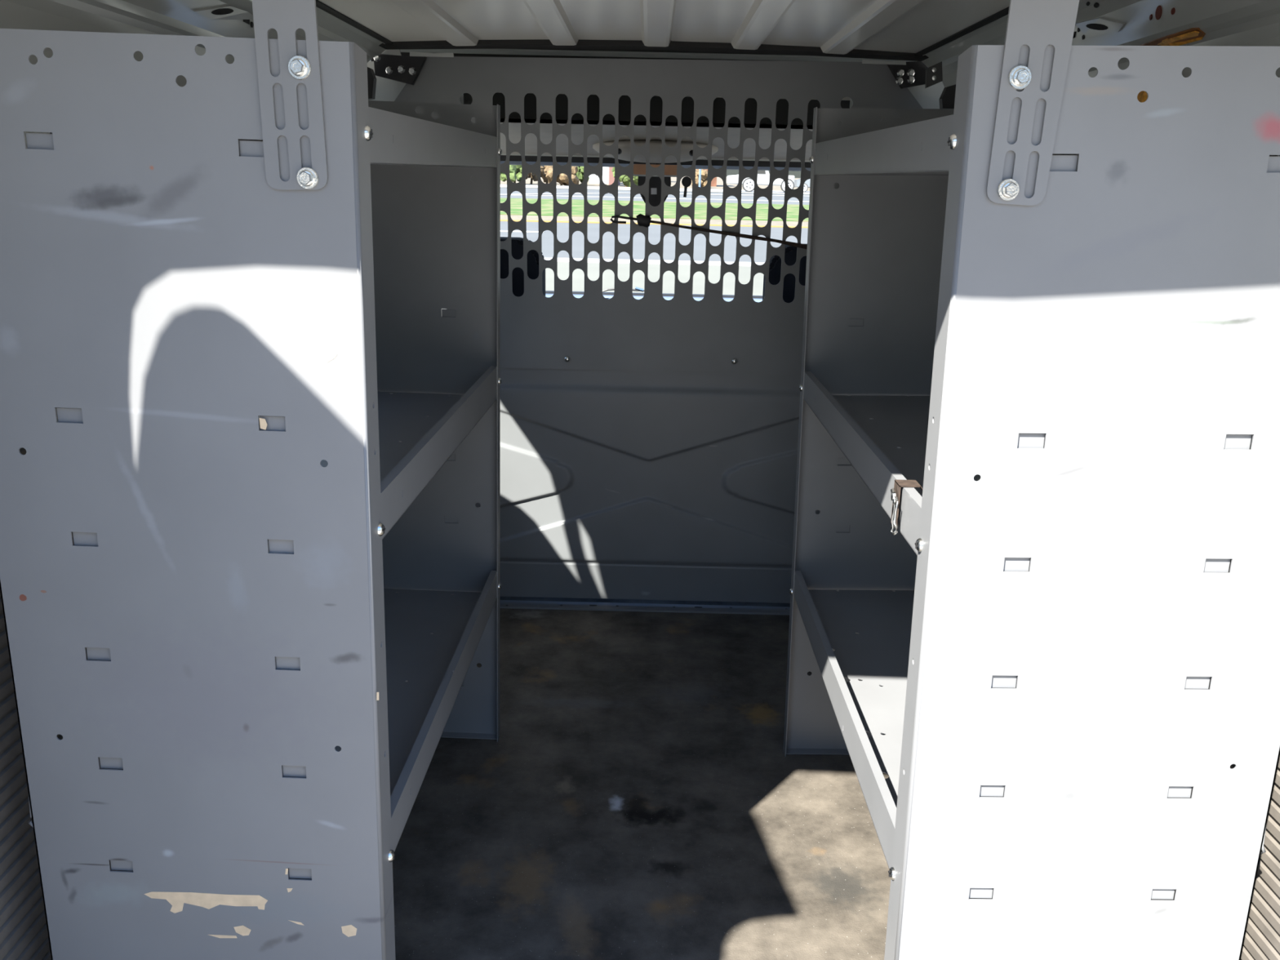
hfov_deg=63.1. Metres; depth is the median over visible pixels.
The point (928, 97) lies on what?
trim
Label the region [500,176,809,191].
lot
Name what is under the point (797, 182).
car
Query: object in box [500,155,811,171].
trim
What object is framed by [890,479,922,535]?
hook
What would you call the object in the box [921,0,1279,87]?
van body frame
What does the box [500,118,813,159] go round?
trim
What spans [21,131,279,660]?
wall
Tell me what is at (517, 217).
dirt shoulder
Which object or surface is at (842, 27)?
ceiling
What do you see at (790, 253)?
seat
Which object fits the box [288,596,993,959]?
floor
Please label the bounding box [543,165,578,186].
bush
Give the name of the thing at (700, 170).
pole
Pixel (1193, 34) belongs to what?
lamp
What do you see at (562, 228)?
road
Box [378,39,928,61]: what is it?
trim
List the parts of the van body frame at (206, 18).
stiffener plate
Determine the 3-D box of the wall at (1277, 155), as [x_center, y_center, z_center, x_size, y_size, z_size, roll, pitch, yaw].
[0.742,0.025,1.808,0.003,1.418,1.760,1,16,0]
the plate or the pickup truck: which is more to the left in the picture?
the pickup truck
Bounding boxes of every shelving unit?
[0,0,502,959]
[782,0,1279,959]
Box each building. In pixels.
[589,166,608,183]
[608,167,619,185]
[697,168,716,186]
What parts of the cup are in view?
stem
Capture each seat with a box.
[500,236,545,297]
[762,244,806,302]
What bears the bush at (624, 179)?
on the lot
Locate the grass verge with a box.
[500,197,808,222]
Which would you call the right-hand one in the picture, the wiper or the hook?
the hook
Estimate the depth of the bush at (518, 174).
87.80 m
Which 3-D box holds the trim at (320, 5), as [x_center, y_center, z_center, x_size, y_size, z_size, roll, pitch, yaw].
[-0.576,-0.768,1.576,0.020,0.003,1.720,1,16,0]
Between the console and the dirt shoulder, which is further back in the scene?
the dirt shoulder
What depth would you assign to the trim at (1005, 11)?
1.99 m
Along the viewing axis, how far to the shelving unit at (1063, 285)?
1.06 m
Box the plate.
[924,61,942,88]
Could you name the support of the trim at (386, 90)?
attached to the wall at (649, 443)
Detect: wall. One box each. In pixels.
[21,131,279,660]
[394,56,922,615]
[1003,155,1279,571]
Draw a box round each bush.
[500,164,516,182]
[513,164,521,182]
[525,165,544,184]
[542,165,548,183]
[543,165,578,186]
[574,166,589,184]
[611,167,638,186]
[690,168,712,186]
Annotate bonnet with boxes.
[545,290,762,302]
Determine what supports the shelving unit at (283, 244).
on the floor
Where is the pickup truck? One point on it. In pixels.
(763, 176)
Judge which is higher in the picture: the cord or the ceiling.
the ceiling
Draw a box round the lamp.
[1140,27,1205,45]
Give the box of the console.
[592,140,718,163]
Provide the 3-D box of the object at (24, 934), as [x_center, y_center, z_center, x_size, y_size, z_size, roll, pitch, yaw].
[-0.731,0.317,1.432,0.008,0.798,0.830,1,16,0]
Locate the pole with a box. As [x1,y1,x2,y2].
[698,168,701,186]
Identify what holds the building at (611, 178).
on the lot
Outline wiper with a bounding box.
[602,286,644,292]
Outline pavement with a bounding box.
[500,184,809,194]
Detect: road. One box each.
[500,187,809,204]
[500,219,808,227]
[500,221,808,262]
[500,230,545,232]
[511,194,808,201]
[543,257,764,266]
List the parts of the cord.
knob, cord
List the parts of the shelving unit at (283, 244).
shelf, shelf, shelf, panel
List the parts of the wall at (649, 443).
pressed panel, slotted panel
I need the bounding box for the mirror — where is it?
[633,163,683,177]
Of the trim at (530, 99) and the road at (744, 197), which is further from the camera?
the road at (744, 197)
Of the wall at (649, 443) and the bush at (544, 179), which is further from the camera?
the bush at (544, 179)
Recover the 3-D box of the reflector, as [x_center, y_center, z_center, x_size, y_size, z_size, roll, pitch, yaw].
[0.745,-0.568,1.543,0.008,0.032,0.032,1,16,0]
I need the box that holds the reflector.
[1137,90,1147,102]
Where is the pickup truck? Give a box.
[726,170,794,191]
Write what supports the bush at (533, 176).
on the lot
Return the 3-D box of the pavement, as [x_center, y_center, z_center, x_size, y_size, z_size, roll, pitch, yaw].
[0.794,-22.326,79.937,240.000,0.191,10.000,1,16,0]
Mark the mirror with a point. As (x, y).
(639, 170)
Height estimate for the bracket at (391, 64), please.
0.085 m
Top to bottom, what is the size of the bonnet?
0.495 m
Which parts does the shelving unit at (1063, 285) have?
panel, shelf, shelf, shelf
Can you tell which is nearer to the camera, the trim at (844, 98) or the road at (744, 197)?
the trim at (844, 98)
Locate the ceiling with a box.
[318,0,1009,54]
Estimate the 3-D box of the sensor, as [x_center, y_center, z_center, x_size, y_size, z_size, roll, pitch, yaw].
[0.044,-0.904,3.251,0.103,0.108,0.031,1,16,0]
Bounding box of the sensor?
[637,176,671,206]
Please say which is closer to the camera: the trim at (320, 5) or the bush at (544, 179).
the trim at (320, 5)
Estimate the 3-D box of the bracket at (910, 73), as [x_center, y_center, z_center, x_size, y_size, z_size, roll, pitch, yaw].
[0.614,-0.973,2.444,0.194,0.100,0.035,1,16,0]
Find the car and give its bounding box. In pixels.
[794,178,810,191]
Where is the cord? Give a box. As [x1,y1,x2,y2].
[610,213,807,248]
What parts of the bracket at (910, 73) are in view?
plate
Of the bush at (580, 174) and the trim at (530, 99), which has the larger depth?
the bush at (580, 174)
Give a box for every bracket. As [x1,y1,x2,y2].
[373,49,453,84]
[862,59,928,88]
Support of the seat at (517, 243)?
on the floor
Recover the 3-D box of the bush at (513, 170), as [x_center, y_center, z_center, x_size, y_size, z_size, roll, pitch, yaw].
[-11.638,-25.805,85.604,3.091,2.972,2.071,1,16,0]
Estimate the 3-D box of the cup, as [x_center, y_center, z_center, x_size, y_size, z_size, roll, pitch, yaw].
[0.144,-0.912,3.243,0.030,0.063,0.020,1,16,0]
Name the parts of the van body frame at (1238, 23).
stiffener plate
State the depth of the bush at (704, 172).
90.70 m
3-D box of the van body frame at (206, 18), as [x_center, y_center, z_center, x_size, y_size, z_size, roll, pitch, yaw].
[-0.649,-0.689,1.610,0.126,0.184,1.740,1,16,0]
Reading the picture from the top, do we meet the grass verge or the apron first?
the grass verge
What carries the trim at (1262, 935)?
attached to the wall at (1277, 155)
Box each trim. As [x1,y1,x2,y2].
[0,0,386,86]
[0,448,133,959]
[315,0,393,43]
[367,61,463,104]
[371,52,849,128]
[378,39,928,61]
[400,48,910,62]
[497,92,850,100]
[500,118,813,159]
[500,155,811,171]
[849,81,944,108]
[914,6,1008,55]
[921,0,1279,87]
[1151,559,1279,959]
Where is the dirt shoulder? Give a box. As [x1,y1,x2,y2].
[500,214,808,226]
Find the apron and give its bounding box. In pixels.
[545,262,764,295]
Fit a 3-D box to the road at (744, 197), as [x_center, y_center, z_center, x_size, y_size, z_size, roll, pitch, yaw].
[0.623,-17.385,63.668,240.000,0.430,24.000,1,16,0]
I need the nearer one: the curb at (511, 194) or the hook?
the hook
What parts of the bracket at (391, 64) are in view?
plate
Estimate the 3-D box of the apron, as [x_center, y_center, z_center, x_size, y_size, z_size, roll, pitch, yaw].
[0.070,-1.455,10.655,240.000,0.316,17.300,1,16,0]
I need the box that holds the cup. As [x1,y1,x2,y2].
[681,176,691,197]

